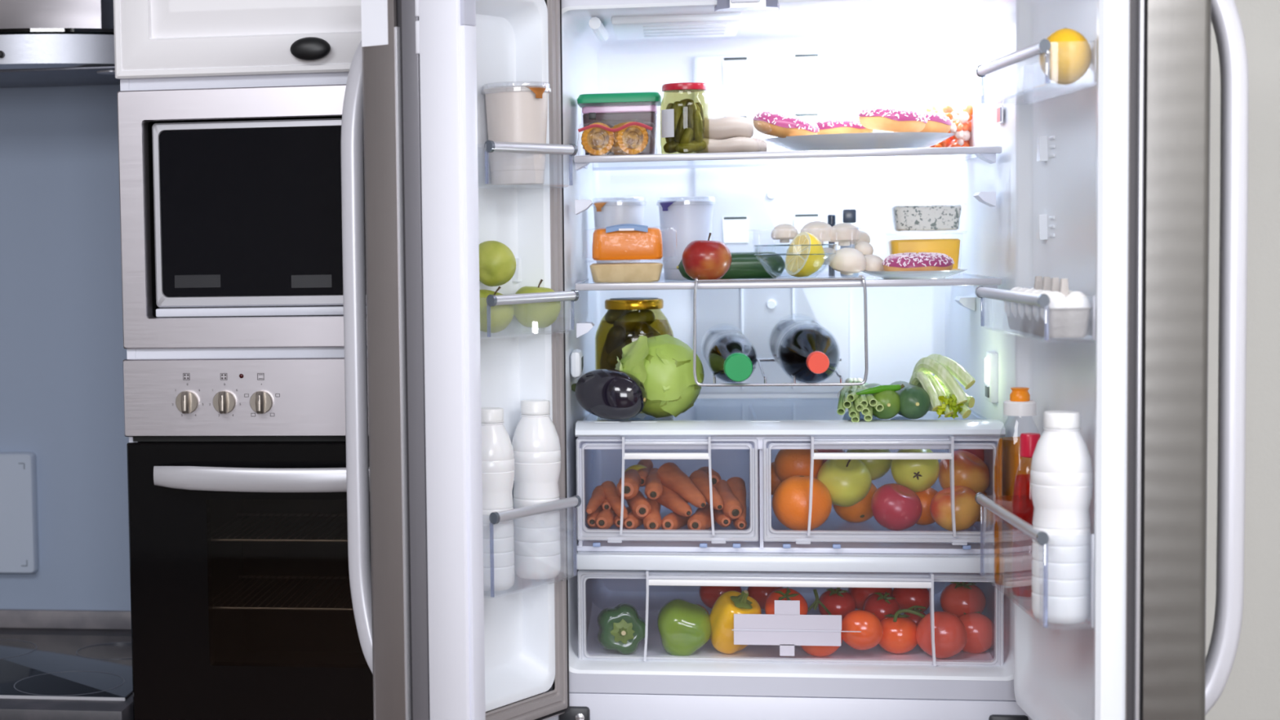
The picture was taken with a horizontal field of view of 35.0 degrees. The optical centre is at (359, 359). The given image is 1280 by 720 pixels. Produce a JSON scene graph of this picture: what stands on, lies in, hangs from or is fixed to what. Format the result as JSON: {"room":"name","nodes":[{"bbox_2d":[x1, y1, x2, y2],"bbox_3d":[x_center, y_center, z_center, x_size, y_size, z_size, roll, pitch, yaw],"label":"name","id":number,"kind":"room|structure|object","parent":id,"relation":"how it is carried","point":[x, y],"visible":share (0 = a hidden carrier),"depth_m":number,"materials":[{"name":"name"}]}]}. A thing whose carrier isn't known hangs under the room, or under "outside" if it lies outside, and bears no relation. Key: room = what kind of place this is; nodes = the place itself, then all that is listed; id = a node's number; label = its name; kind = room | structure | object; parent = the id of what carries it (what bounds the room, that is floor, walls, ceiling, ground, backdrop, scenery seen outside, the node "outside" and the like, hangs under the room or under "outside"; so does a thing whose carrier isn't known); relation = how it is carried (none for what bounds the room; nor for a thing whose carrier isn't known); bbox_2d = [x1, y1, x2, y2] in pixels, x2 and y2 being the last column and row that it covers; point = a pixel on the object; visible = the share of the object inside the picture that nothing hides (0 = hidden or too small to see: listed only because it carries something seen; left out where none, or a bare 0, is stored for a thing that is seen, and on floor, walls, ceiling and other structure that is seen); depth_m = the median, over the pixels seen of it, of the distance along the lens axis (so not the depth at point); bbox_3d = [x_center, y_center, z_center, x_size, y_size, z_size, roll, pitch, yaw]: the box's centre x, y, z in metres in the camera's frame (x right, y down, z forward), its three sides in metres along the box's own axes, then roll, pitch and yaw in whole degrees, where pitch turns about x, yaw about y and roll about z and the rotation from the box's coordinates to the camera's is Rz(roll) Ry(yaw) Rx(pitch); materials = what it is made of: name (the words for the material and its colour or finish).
{"room":"kitchen","nodes":[
{"label":"kitchen","id":0,"kind":"room"},
{"bbox_2d":[0,84,130,610],"bbox_3d":[-1.028,-0.425,4.388,1.418,2.015,0.011,0,4,9],"label":"wall","id":1,"kind":"structure","parent":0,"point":[63,353],"depth_m":4.35,"materials":[{"name":"blue"}]},
{"bbox_2d":[0,452,39,573],"bbox_3d":[-0.808,0.336,4.381,0.200,0.266,0.029,0,4,9],"label":"board","id":2,"kind":"object","parent":1,"relation":"attached to","point":[19,528],"visible":1,"depth_m":4.36,"materials":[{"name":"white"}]},
{"bbox_2d":[0,0,119,88],"bbox_3d":[-0.676,-0.995,4.050,0.600,0.848,0.471,0,4,9],"label":"range hood","id":3,"kind":"object","parent":1,"relation":"attached to","point":[43,42],"visible":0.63,"depth_m":3.91,"materials":[{"name":"silver metal"}]},
{"bbox_2d":[1204,0,1279,719],"bbox_3d":[0.110,-0.089,4.261,4.900,2.720,0.050,0,4,9],"label":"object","id":4,"kind":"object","parent":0,"point":[1251,691],"depth_m":3.98,"materials":[{"name":"white"}]},
{"bbox_3d":[-0.382,1.502,1.093,4.900,0.050,6.650,0,4,9],"label":"floor","id":5,"kind":"structure","parent":0,"visible":0},
{"bbox_2d":[113,0,367,442],"bbox_3d":[-0.076,0.097,3.890,0.603,2.400,0.743,0,4,9],"label":"tall cabinet","id":6,"kind":"object","parent":5,"relation":"on","point":[176,60],"visible":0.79,"depth_m":3.55,"materials":[{"name":"white wood"}]},
{"bbox_2d":[122,357,373,719],"bbox_3d":[-0.093,0.358,3.762,0.604,0.746,0.494,0,4,9],"label":"oven","id":7,"kind":"object","parent":6,"relation":"in","point":[242,605],"visible":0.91,"depth_m":3.58,"materials":[{"name":"glass"}]},
{"bbox_2d":[151,118,366,307],"bbox_3d":[-0.095,-0.275,3.755,0.499,0.332,0.388,0,4,9],"label":"microwave","id":8,"kind":"object","parent":6,"relation":"on","point":[247,213],"visible":0.51,"depth_m":3.58,"materials":[{"name":"black"}]},
{"bbox_2d":[340,0,1248,719],"bbox_3d":[0.694,0.290,3.507,1.327,1.955,1.280,0,4,9],"label":"refrigerator","id":9,"kind":"object","parent":5,"relation":"on","point":[1099,181],"visible":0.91,"depth_m":3.38,"materials":[{"name":"grey"}]},
{"bbox_2d":[479,286,514,333],"bbox_3d":[0.215,-0.083,3.289,0.079,0.078,0.080,1,4,30],"label":"apple","id":10,"kind":"object","parent":9,"relation":"in","point":[495,319],"visible":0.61,"depth_m":3.26,"materials":[{"name":"green food"}]},
{"bbox_2d":[479,240,515,286],"bbox_3d":[0.222,-0.160,3.302,0.075,0.076,0.073,-2,4,-9],"label":"apple","id":11,"kind":"object","parent":10,"relation":"on","point":[497,262],"visible":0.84,"depth_m":3.28,"materials":[{"name":"green food"}]},
{"bbox_2d":[480,407,514,591],"bbox_3d":[0.218,0.229,3.305,0.081,0.299,0.081,-3,4,-31],"label":"drink bottle","id":12,"kind":"object","parent":9,"relation":"in","point":[497,451],"visible":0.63,"depth_m":3.27,"materials":[{"name":"white plastic"}]},
{"bbox_2d":[482,81,551,185],"bbox_3d":[0.265,-0.379,3.339,0.115,0.167,0.115,0,4,9],"label":"plastic container","id":13,"kind":"object","parent":9,"relation":"in","point":[514,113],"visible":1,"depth_m":3.30,"materials":[{"name":"beige"}]},
{"bbox_2d":[511,399,560,579],"bbox_3d":[0.303,0.220,3.410,0.085,0.302,0.085,2,5,42],"label":"drink bottle","id":14,"kind":"object","parent":9,"relation":"in","point":[535,444],"visible":0.89,"depth_m":3.38,"materials":[{"name":"white plastic"}]},
{"bbox_2d":[512,279,560,328],"bbox_3d":[0.302,-0.096,3.395,0.086,0.083,0.085,2,5,40],"label":"apple","id":15,"kind":"object","parent":9,"relation":"in","point":[536,315],"visible":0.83,"depth_m":3.37,"materials":[{"name":"green food"}]},
{"bbox_2d":[571,368,647,420],"bbox_3d":[0.449,0.062,3.587,0.138,0.092,0.102,0,4,9],"label":"aubergine","id":16,"kind":"object","parent":9,"relation":"on","point":[615,394],"visible":1,"depth_m":3.55,"materials":[{"name":"black"}]},
{"bbox_2d":[591,197,646,262],"bbox_3d":[0.506,-0.236,3.879,0.106,0.158,0.106,0,4,9],"label":"cup","id":17,"kind":"object","parent":9,"relation":"on","point":[606,213],"visible":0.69,"depth_m":3.84,"materials":[{"name":"white"}]},
{"bbox_2d":[577,92,662,155],"bbox_3d":[0.481,-0.429,3.673,0.152,0.117,0.140,0,4,9],"label":"food box","id":18,"kind":"object","parent":9,"relation":"on","point":[633,99],"visible":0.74,"depth_m":3.61,"materials":[{"name":"plastic"}]},
{"bbox_2d":[577,112,653,132],"bbox_3d":[0.461,-0.403,3.562,0.143,0.077,0.094,0,4,9],"label":"bag","id":19,"kind":"object","parent":18,"relation":"in","point":[591,115],"visible":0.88,"depth_m":3.52,"materials":[{"name":"plastic"}]},
{"bbox_2d":[581,122,614,155],"bbox_3d":[0.428,-0.396,3.577,0.060,0.060,0.061,-1,4,6],"label":"corn cob","id":20,"kind":"object","parent":19,"relation":"in","point":[596,141],"visible":0.88,"depth_m":3.55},
{"bbox_2d":[610,121,648,155],"bbox_3d":[0.480,-0.396,3.567,0.060,0.060,0.061,-2,4,-11],"label":"corn cob","id":21,"kind":"object","parent":19,"relation":"in","point":[632,140],"visible":0.87,"depth_m":3.54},
{"bbox_2d":[597,602,645,654],"bbox_3d":[0.478,0.489,3.614,0.091,0.094,0.097,-1,4,1],"label":"bell pepper","id":22,"kind":"object","parent":9,"relation":"in","point":[621,630],"visible":0.98,"depth_m":3.59,"materials":[{"name":"green food"}]},
{"bbox_2d":[613,506,631,528],"bbox_3d":[0.488,0.288,3.654,0.027,0.029,0.121,0,4,19],"label":"carrot","id":23,"kind":"object","parent":9,"relation":"in","point":[617,519],"visible":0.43,"depth_m":3.60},
{"bbox_2d":[600,480,627,519],"bbox_3d":[0.468,0.254,3.639,0.029,0.057,0.123,-2,4,-8],"label":"carrot","id":24,"kind":"object","parent":23,"relation":"on","point":[611,495],"visible":0.83,"depth_m":3.63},
{"bbox_2d":[590,262,662,283],"bbox_3d":[0.483,-0.160,3.598,0.147,0.042,0.112,0,4,9],"label":"tub","id":25,"kind":"object","parent":9,"relation":"on","point":[601,272],"visible":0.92,"depth_m":3.56,"materials":[{"name":"plastic"}]},
{"bbox_2d":[591,223,662,260],"bbox_3d":[0.488,-0.213,3.593,0.170,0.065,0.096,0,4,9],"label":"cheese block","id":26,"kind":"object","parent":25,"relation":"on","point":[624,241],"visible":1,"depth_m":3.55,"materials":[{"name":"orange"}]},
{"bbox_2d":[595,297,673,412],"bbox_3d":[0.521,-0.010,3.769,0.148,0.213,0.148,0,4,9],"label":"pickle jar","id":27,"kind":"object","parent":9,"relation":"on","point":[637,323],"visible":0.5,"depth_m":3.74,"materials":[{"name":"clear glass"}]},
{"bbox_2d":[642,497,661,529],"bbox_3d":[0.533,0.281,3.630,0.037,0.052,0.121,0,4,9],"label":"carrot","id":28,"kind":"object","parent":9,"relation":"in","point":[652,521],"visible":0.77,"depth_m":3.58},
{"bbox_2d":[626,490,651,519],"bbox_3d":[0.509,0.263,3.638,0.036,0.044,0.122,-1,4,-2],"label":"carrot","id":29,"kind":"object","parent":28,"relation":"on","point":[639,505],"visible":0.78,"depth_m":3.59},
{"bbox_2d":[616,469,641,499],"bbox_3d":[0.494,0.227,3.637,0.040,0.044,0.120,0,4,14],"label":"carrot","id":30,"kind":"object","parent":29,"relation":"on","point":[633,481],"visible":0.86,"depth_m":3.59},
{"bbox_2d":[644,467,662,499],"bbox_3d":[0.537,0.226,3.634,0.032,0.047,0.121,0,4,9],"label":"carrot","id":31,"kind":"object","parent":28,"relation":"on","point":[654,488],"visible":0.98,"depth_m":3.59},
{"bbox_2d":[614,333,704,417],"bbox_3d":[0.544,0.030,3.622,0.165,0.153,0.152,0,4,9],"label":"cabbage","id":32,"kind":"object","parent":9,"relation":"on","point":[663,364],"visible":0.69,"depth_m":3.57,"materials":[{"name":"green plant"}]},
{"bbox_2d":[661,511,690,529],"bbox_3d":[0.574,0.293,3.630,0.035,0.034,0.123,1,4,24],"label":"carrot","id":33,"kind":"object","parent":9,"relation":"in","point":[672,521],"visible":0.77,"depth_m":3.58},
{"bbox_2d":[654,484,692,516],"bbox_3d":[0.570,0.252,3.622,0.041,0.055,0.133,-2,4,-16],"label":"carrot","id":34,"kind":"object","parent":33,"relation":"on","point":[668,499],"visible":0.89,"depth_m":3.60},
{"bbox_2d":[657,598,711,656],"bbox_3d":[0.590,0.485,3.608,0.098,0.103,0.112,0,4,15],"label":"bell pepper","id":35,"kind":"object","parent":9,"relation":"in","point":[684,626],"visible":0.98,"depth_m":3.56,"materials":[{"name":"green food"}]},
{"bbox_2d":[661,82,709,153],"bbox_3d":[0.581,-0.429,3.555,0.086,0.127,0.086,0,4,9],"label":"pickle jar","id":36,"kind":"object","parent":9,"relation":"on","point":[682,122],"visible":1,"depth_m":3.53,"materials":[{"name":"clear glass"}]},
{"bbox_2d":[656,196,715,279],"bbox_3d":[0.624,-0.232,3.800,0.112,0.156,0.112,0,4,9],"label":"plastic container","id":37,"kind":"object","parent":9,"relation":"on","point":[682,222],"visible":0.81,"depth_m":3.76,"materials":[{"name":"white"}]},
{"bbox_2d":[687,503,715,529],"bbox_3d":[0.621,0.289,3.615,0.041,0.043,0.122,0,4,21],"label":"carrot","id":38,"kind":"object","parent":9,"relation":"in","point":[700,519],"visible":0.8,"depth_m":3.57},
{"bbox_2d":[657,462,706,507],"bbox_3d":[0.588,0.226,3.613,0.045,0.072,0.140,-2,4,-21],"label":"carrot","id":39,"kind":"object","parent":38,"relation":"on","point":[673,477],"visible":0.98,"depth_m":3.60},
{"bbox_2d":[681,232,731,279],"bbox_3d":[0.620,-0.183,3.555,0.088,0.087,0.091,0,4,15],"label":"apple","id":40,"kind":"object","parent":9,"relation":"in","point":[701,259],"visible":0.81,"depth_m":3.52,"materials":[{"name":"red food"}]},
{"bbox_2d":[698,586,742,608],"bbox_3d":[0.677,0.430,3.732,0.079,0.080,0.079,0,4,9],"label":"tomato","id":41,"kind":"object","parent":9,"relation":"in","point":[708,595],"visible":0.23,"depth_m":3.70,"materials":[{"name":"red food"}]},
{"bbox_2d":[713,509,731,527],"bbox_3d":[0.657,0.283,3.617,0.025,0.029,0.121,-1,4,2],"label":"carrot","id":42,"kind":"object","parent":9,"relation":"in","point":[723,521],"visible":0.76,"depth_m":3.57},
{"bbox_2d":[688,470,723,510],"bbox_3d":[0.634,0.235,3.611,0.038,0.061,0.127,-2,4,-11],"label":"carrot","id":43,"kind":"object","parent":42,"relation":"on","point":[700,479],"visible":0.83,"depth_m":3.60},
{"bbox_2d":[714,479,743,519],"bbox_3d":[0.667,0.253,3.610,0.037,0.062,0.124,-1,4,-3],"label":"carrot","id":44,"kind":"object","parent":42,"relation":"on","point":[732,508],"visible":0.86,"depth_m":3.57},
{"bbox_2d":[694,137,759,153],"bbox_3d":[0.669,-0.381,3.545,0.151,0.033,0.036,0,4,9],"label":"sausage","id":45,"kind":"object","parent":9,"relation":"on","point":[734,144],"visible":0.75,"depth_m":3.53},
{"bbox_2d":[676,251,785,280],"bbox_3d":[0.683,-0.172,3.657,0.201,0.051,0.052,-1,4,-2],"label":"cucumber","id":46,"kind":"object","parent":9,"relation":"on","point":[744,265],"visible":0.52,"depth_m":3.64,"materials":[{"name":"green food"}]},
{"bbox_2d":[709,590,761,653],"bbox_3d":[0.672,0.469,3.585,0.089,0.120,0.102,-4,4,-38],"label":"bell pepper","id":47,"kind":"object","parent":9,"relation":"in","point":[729,603],"visible":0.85,"depth_m":3.56,"materials":[{"name":"yellow food"}]},
{"bbox_2d":[753,137,767,151],"bbox_3d":[0.684,-0.383,3.573,0.159,0.032,0.036,0,4,9],"label":"sausage","id":48,"kind":"object","parent":9,"relation":"on","point":[763,145],"visible":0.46,"depth_m":3.56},
{"bbox_2d":[702,115,753,139],"bbox_3d":[0.659,-0.413,3.559,0.154,0.045,0.048,0,4,9],"label":"sausage","id":49,"kind":"object","parent":48,"relation":"on","point":[731,126],"visible":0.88,"depth_m":3.54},
{"bbox_2d":[693,275,868,386],"bbox_3d":[0.759,-0.060,3.633,0.301,0.192,0.314,0,4,9],"label":"rack","id":50,"kind":"object","parent":9,"relation":"hanging from","point":[862,277],"visible":0.97,"depth_m":3.49,"materials":[{"name":"silver metal"}]},
{"bbox_2d":[701,324,757,383],"bbox_3d":[0.678,-0.010,3.632,0.090,0.100,0.358,-1,4,6],"label":"bottle","id":51,"kind":"object","parent":50,"relation":"in","point":[728,353],"visible":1,"depth_m":3.54,"materials":[{"name":"glass"}]},
{"bbox_2d":[768,314,839,382],"bbox_3d":[0.811,-0.018,3.611,0.110,0.120,0.358,-1,4,6],"label":"bottle","id":52,"kind":"object","parent":50,"relation":"in","point":[804,349],"visible":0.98,"depth_m":3.53,"materials":[{"name":"plastic"}]},
{"bbox_2d":[577,505,1001,554],"bbox_3d":[0.795,0.318,3.777,0.734,0.010,0.540,0,4,9],"label":"shelf","id":53,"kind":"object","parent":9,"relation":"attached to","point":[833,522],"depth_m":3.54,"materials":[{"name":"white plastic"}]},
{"bbox_2d":[648,573,930,581],"bbox_3d":[0.750,0.381,3.486,0.488,0.005,0.024,0,4,9],"label":"handle","id":54,"kind":"object","parent":9,"relation":"attached to","point":[652,577],"depth_m":3.48,"materials":[{"name":"plastic"}]},
{"bbox_2d":[753,244,837,277],"bbox_3d":[0.779,-0.174,3.556,0.146,0.064,0.146,0,4,9],"label":"glass bowl","id":55,"kind":"object","parent":9,"relation":"on","point":[780,244],"visible":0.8,"depth_m":3.55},
{"bbox_2d":[785,231,824,277],"bbox_3d":[0.796,-0.188,3.555,0.068,0.081,0.080,0,4,9],"label":"lemon half","id":56,"kind":"object","parent":55,"relation":"in","point":[802,259],"visible":1,"depth_m":3.54,"materials":[{"name":"yellow"}]},
{"bbox_2d":[773,448,822,481],"bbox_3d":[0.801,0.193,3.631,0.088,0.082,0.088,0,4,9],"label":"orange","id":57,"kind":"object","parent":9,"relation":"in","point":[788,463],"visible":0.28,"depth_m":3.60,"materials":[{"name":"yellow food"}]},
{"bbox_2d":[772,475,831,530],"bbox_3d":[0.788,0.256,3.545,0.104,0.098,0.104,0,4,9],"label":"orange","id":58,"kind":"object","parent":9,"relation":"in","point":[790,499],"visible":0.88,"depth_m":3.51,"materials":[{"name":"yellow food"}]},
{"bbox_2d":[800,635,842,657],"bbox_3d":[0.822,0.493,3.552,0.078,0.074,0.075,1,4,28],"label":"tomato","id":59,"kind":"object","parent":9,"relation":"in","point":[815,651],"visible":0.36,"depth_m":3.53,"materials":[{"name":"red food"}]},
{"bbox_2d":[764,586,808,614],"bbox_3d":[0.762,0.441,3.558,0.076,0.073,0.074,1,4,31],"label":"tomato","id":60,"kind":"object","parent":59,"relation":"on","point":[785,593],"visible":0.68,"depth_m":3.54,"materials":[{"name":"red food"}]},
{"bbox_2d":[817,587,856,620],"bbox_3d":[0.868,0.443,3.622,0.068,0.068,0.067,1,4,32],"label":"tomato","id":61,"kind":"object","parent":9,"relation":"in","point":[838,602],"visible":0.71,"depth_m":3.60,"materials":[{"name":"red food"}]},
{"bbox_2d":[832,483,876,522],"bbox_3d":[0.907,0.255,3.636,0.085,0.084,0.084,2,4,36],"label":"orange","id":62,"kind":"object","parent":9,"relation":"in","point":[860,512],"visible":0.46,"depth_m":3.60,"materials":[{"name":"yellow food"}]},
{"bbox_2d":[817,459,871,506],"bbox_3d":[0.871,0.218,3.577,0.094,0.092,0.097,1,4,34],"label":"apple","id":63,"kind":"object","parent":62,"relation":"on","point":[848,482],"visible":0.84,"depth_m":3.54,"materials":[{"name":"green food"}]},
{"bbox_2d":[846,448,892,479],"bbox_3d":[0.930,0.178,3.635,0.084,0.082,0.081,1,4,32],"label":"apple","id":64,"kind":"object","parent":62,"relation":"on","point":[877,468],"visible":0.26,"depth_m":3.60,"materials":[{"name":"green food"}]},
{"bbox_2d":[764,132,955,151],"bbox_3d":[0.917,-0.393,3.657,0.341,0.032,0.341,0,4,9],"label":"plate","id":65,"kind":"object","parent":9,"relation":"on","point":[871,140],"visible":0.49,"depth_m":3.54,"materials":[{"name":"white ceramic"}]},
{"bbox_2d":[752,110,819,137],"bbox_3d":[0.776,-0.426,3.620,0.118,0.059,0.119,-1,4,-6],"label":"doughnut","id":66,"kind":"object","parent":65,"relation":"on","point":[772,123],"visible":0.98,"depth_m":3.58,"materials":[{"name":"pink food"}]},
{"bbox_2d":[814,117,873,134],"bbox_3d":[0.905,-0.432,3.743,0.120,0.042,0.120,-4,5,-43],"label":"doughnut","id":67,"kind":"object","parent":65,"relation":"on","point":[844,125],"visible":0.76,"depth_m":3.69,"materials":[{"name":"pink food"}]},
{"bbox_2d":[857,106,927,132],"bbox_3d":[0.965,-0.435,3.606,0.120,0.052,0.120,-2,4,-14],"label":"doughnut","id":68,"kind":"object","parent":65,"relation":"on","point":[873,117],"visible":0.99,"depth_m":3.56,"materials":[{"name":"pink food"}]},
{"bbox_2d":[919,111,952,133],"bbox_3d":[1.043,-0.437,3.700,0.112,0.048,0.112,-4,5,-43],"label":"doughnut","id":69,"kind":"object","parent":65,"relation":"on","point":[936,122],"visible":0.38,"depth_m":3.65,"materials":[{"name":"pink food"}]},
{"bbox_2d":[836,377,884,422],"bbox_3d":[0.886,0.071,3.584,0.080,0.065,0.224,-1,4,6],"label":"bunch","id":70,"kind":"object","parent":9,"relation":"on","point":[848,398],"visible":0.89,"depth_m":3.49,"materials":[{"name":"green"}]},
{"bbox_2d":[840,608,883,650],"bbox_3d":[0.890,0.479,3.528,0.074,0.073,0.072,-2,4,-9],"label":"tomato","id":71,"kind":"object","parent":9,"relation":"in","point":[871,634],"visible":0.99,"depth_m":3.50,"materials":[{"name":"red food"}]},
{"bbox_2d":[848,587,892,609],"bbox_3d":[0.943,0.426,3.678,0.082,0.082,0.081,1,4,29],"label":"tomato","id":72,"kind":"object","parent":9,"relation":"in","point":[860,595],"visible":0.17,"depth_m":3.65,"materials":[{"name":"red food"}]},
{"bbox_2d":[862,591,900,621],"bbox_3d":[0.947,0.450,3.610,0.065,0.063,0.065,1,4,33],"label":"tomato","id":73,"kind":"object","parent":9,"relation":"in","point":[881,604],"visible":0.7,"depth_m":3.59,"materials":[{"name":"red food"}]},
{"bbox_2d":[864,382,900,419],"bbox_3d":[0.931,0.074,3.564,0.057,0.057,0.169,-1,4,4],"label":"cucumber","id":74,"kind":"object","parent":9,"relation":"on","point":[890,399],"visible":0.59,"depth_m":3.49,"materials":[{"name":"green food"}]},
{"bbox_2d":[813,440,951,444],"bbox_3d":[0.904,0.142,3.447,0.236,0.005,0.024,0,4,9],"label":"handle","id":75,"kind":"object","parent":9,"relation":"attached to","point":[815,442],"depth_m":3.44,"materials":[{"name":"plastic"}]},
{"bbox_2d":[871,483,922,530],"bbox_3d":[0.947,0.260,3.512,0.088,0.082,0.088,1,4,32],"label":"apple","id":76,"kind":"object","parent":9,"relation":"in","point":[894,506],"visible":0.99,"depth_m":3.48,"materials":[{"name":"food"}]},
{"bbox_2d":[878,608,917,653],"bbox_3d":[0.962,0.485,3.559,0.079,0.079,0.079,-1,4,-6],"label":"tomato","id":77,"kind":"object","parent":9,"relation":"in","point":[899,637],"visible":0.78,"depth_m":3.53,"materials":[{"name":"red food"}]},
{"bbox_2d":[890,381,930,419],"bbox_3d":[0.981,0.071,3.566,0.060,0.059,0.189,-1,4,4],"label":"cucumber","id":78,"kind":"object","parent":9,"relation":"on","point":[915,402],"visible":0.74,"depth_m":3.49,"materials":[{"name":"green food"}]},
{"bbox_2d":[891,587,929,613],"bbox_3d":[1.010,0.432,3.644,0.070,0.069,0.071,1,4,33],"label":"tomato","id":79,"kind":"object","parent":9,"relation":"in","point":[906,597],"visible":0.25,"depth_m":3.62,"materials":[{"name":"red food"}]},
{"bbox_2d":[861,268,967,279],"bbox_3d":[0.985,-0.152,3.539,0.186,0.016,0.186,0,4,9],"label":"plate","id":80,"kind":"object","parent":9,"relation":"on","point":[939,273],"visible":0.88,"depth_m":3.48,"materials":[{"name":"white ceramic"}]},
{"bbox_2d":[881,252,954,271],"bbox_3d":[0.992,-0.169,3.537,0.122,0.044,0.123,2,5,45],"label":"doughnut","id":81,"kind":"object","parent":80,"relation":"on","point":[908,261],"visible":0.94,"depth_m":3.49,"materials":[{"name":"pink food"}]},
{"bbox_2d":[888,204,961,268],"bbox_3d":[1.039,-0.220,3.664,0.144,0.133,0.099,0,4,9],"label":"tub","id":82,"kind":"object","parent":9,"relation":"on","point":[950,247],"depth_m":3.62,"materials":[{"name":"plastic"}]},
{"bbox_2d":[915,487,937,524],"bbox_3d":[1.016,0.263,3.587,0.073,0.068,0.073,0,4,9],"label":"orange","id":83,"kind":"object","parent":9,"relation":"in","point":[926,496],"visible":0.4,"depth_m":3.56,"materials":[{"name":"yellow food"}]},
{"bbox_2d":[890,448,939,492],"bbox_3d":[0.991,0.193,3.546,0.083,0.086,0.077,-1,4,-5],"label":"apple","id":84,"kind":"object","parent":83,"relation":"on","point":[917,475],"visible":0.8,"depth_m":3.52,"materials":[{"name":"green food"}]},
{"bbox_2d":[915,610,967,658],"bbox_3d":[1.027,0.485,3.513,0.086,0.085,0.082,-2,4,-11],"label":"tomato","id":85,"kind":"object","parent":9,"relation":"in","point":[950,633],"visible":0.95,"depth_m":3.48,"materials":[{"name":"red food"}]},
{"bbox_2d":[909,354,975,418],"bbox_3d":[1.026,0.045,3.549,0.081,0.111,0.171,-2,4,-15],"label":"bunch","id":86,"kind":"object","parent":9,"relation":"on","point":[948,397],"visible":0.89,"depth_m":3.50,"materials":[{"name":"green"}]},
{"bbox_2d":[925,104,973,155],"bbox_3d":[1.121,-0.436,3.779,0.097,0.096,0.097,0,4,9],"label":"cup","id":87,"kind":"object","parent":9,"relation":"on","point":[961,118],"visible":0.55,"depth_m":3.75,"materials":[{"name":"food"}]},
{"bbox_2d":[929,485,982,531],"bbox_3d":[1.047,0.261,3.495,0.087,0.078,0.084,1,4,31],"label":"apple","id":88,"kind":"object","parent":9,"relation":"in","point":[967,511],"visible":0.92,"depth_m":3.47,"materials":[{"name":"food"}]},
{"bbox_2d":[937,449,990,493],"bbox_3d":[1.079,0.205,3.552,0.090,0.087,0.092,-1,4,-5],"label":"apple","id":89,"kind":"object","parent":88,"relation":"on","point":[971,471],"visible":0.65,"depth_m":3.52,"materials":[{"name":"food"}]},
{"bbox_2d":[958,611,994,653],"bbox_3d":[1.098,0.488,3.556,0.079,0.075,0.076,1,4,28],"label":"tomato","id":90,"kind":"object","parent":9,"relation":"in","point":[980,628],"visible":0.77,"depth_m":3.53,"materials":[{"name":"red food"}]},
{"bbox_2d":[939,582,986,617],"bbox_3d":[1.093,0.432,3.606,0.080,0.080,0.080,1,4,29],"label":"tomato","id":91,"kind":"object","parent":90,"relation":"on","point":[957,598],"visible":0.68,"depth_m":3.58,"materials":[{"name":"red food"}]},
{"bbox_2d":[992,386,1036,586],"bbox_3d":[1.048,0.202,3.159,0.080,0.316,0.080,0,4,9],"label":"syrup bottle","id":92,"kind":"object","parent":9,"relation":"in","point":[1020,403],"visible":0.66,"depth_m":3.14,"materials":[{"name":"plastic"}]},
{"bbox_2d":[1011,432,1040,597],"bbox_3d":[1.032,0.239,3.063,0.054,0.253,0.054,0,4,9],"label":"syrup bottle","id":93,"kind":"object","parent":9,"relation":"in","point":[1022,502],"visible":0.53,"depth_m":3.05,"materials":[{"name":"plastic"}]},
{"bbox_2d":[1003,275,1092,337],"bbox_3d":[1.025,-0.082,2.975,0.064,0.085,0.294,-1,4,6],"label":"egg carton","id":94,"kind":"object","parent":9,"relation":"in","point":[1061,322],"visible":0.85,"depth_m":2.85,"materials":[{"name":"plastic"}]},
{"bbox_2d":[1030,410,1093,623],"bbox_3d":[1.020,0.227,2.894,0.086,0.303,0.086,-1,4,-6],"label":"drink bottle","id":95,"kind":"object","parent":9,"relation":"in","point":[1061,473],"visible":1,"depth_m":2.86,"materials":[{"name":"white plastic"}]},
{"bbox_2d":[1039,27,1091,84],"bbox_3d":[1.009,-0.434,2.846,0.071,0.080,0.071,0,4,9],"label":"lemon","id":96,"kind":"object","parent":9,"relation":"in","point":[1068,58],"visible":0.95,"depth_m":2.82,"materials":[{"name":"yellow food"}]},
{"bbox_3d":[0.829,-0.199,3.719,0.200,0.092,0.162,0,4,9],"label":"mushroom punnet","id":97,"kind":"object","parent":9,"relation":"on","visible":0},
{"bbox_2d":[800,221,831,245],"bbox_3d":[0.847,-0.234,3.683,0.065,0.047,0.065,0,4,9],"label":"mushroom","id":98,"kind":"object","parent":97,"relation":"in","point":[821,230],"visible":0.56,"depth_m":3.66,"materials":[{"name":"white food"}]},
{"bbox_2d":[830,222,860,245],"bbox_3d":[0.893,-0.232,3.671,0.060,0.043,0.060,0,4,9],"label":"mushroom","id":99,"kind":"object","parent":97,"relation":"in","point":[843,233],"visible":1,"depth_m":3.65,"materials":[{"name":"white food"}]},
{"bbox_3d":[0.891,-0.150,3.611,0.112,0.005,0.132,0,4,9],"label":"plastic bag","id":100,"kind":"object","parent":9,"relation":"on","visible":0},
{"bbox_2d":[829,247,866,275],"bbox_3d":[0.878,-0.177,3.580,0.064,0.049,0.065,2,5,43],"label":"mushroom","id":101,"kind":"object","parent":100,"relation":"on","point":[847,260],"visible":0.98,"depth_m":3.56,"materials":[{"name":"white food"}]},
{"bbox_3d":[-1.063,0.979,4.105,1.416,0.647,0.680,0,4,9],"label":"base cabinet","id":102,"kind":"object","parent":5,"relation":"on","visible":0},
{"bbox_2d":[0,627,133,719],"bbox_3d":[-1.069,0.636,4.078,1.417,0.040,0.748,0,4,9],"label":"countertop","id":103,"kind":"structure","parent":102,"relation":"on","point":[10,708],"depth_m":3.65,"materials":[{"name":"stone"}]},
{"bbox_2d":[0,608,131,629],"bbox_3d":[-1.013,0.573,4.436,1.417,0.040,0.015,0,4,9],"label":"upstand","id":104,"kind":"object","parent":103,"relation":"on","point":[9,618],"visible":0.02,"depth_m":4.37,"materials":[{"name":"grey stone"}]},
{"bbox_2d":[0,634,133,701],"bbox_3d":[-0.696,0.611,4.002,0.622,0.006,0.562,0,4,9],"label":"induction hob","id":105,"kind":"object","parent":103,"relation":"in","point":[42,667],"visible":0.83,"depth_m":3.95,"materials":[{"name":"black glass"}]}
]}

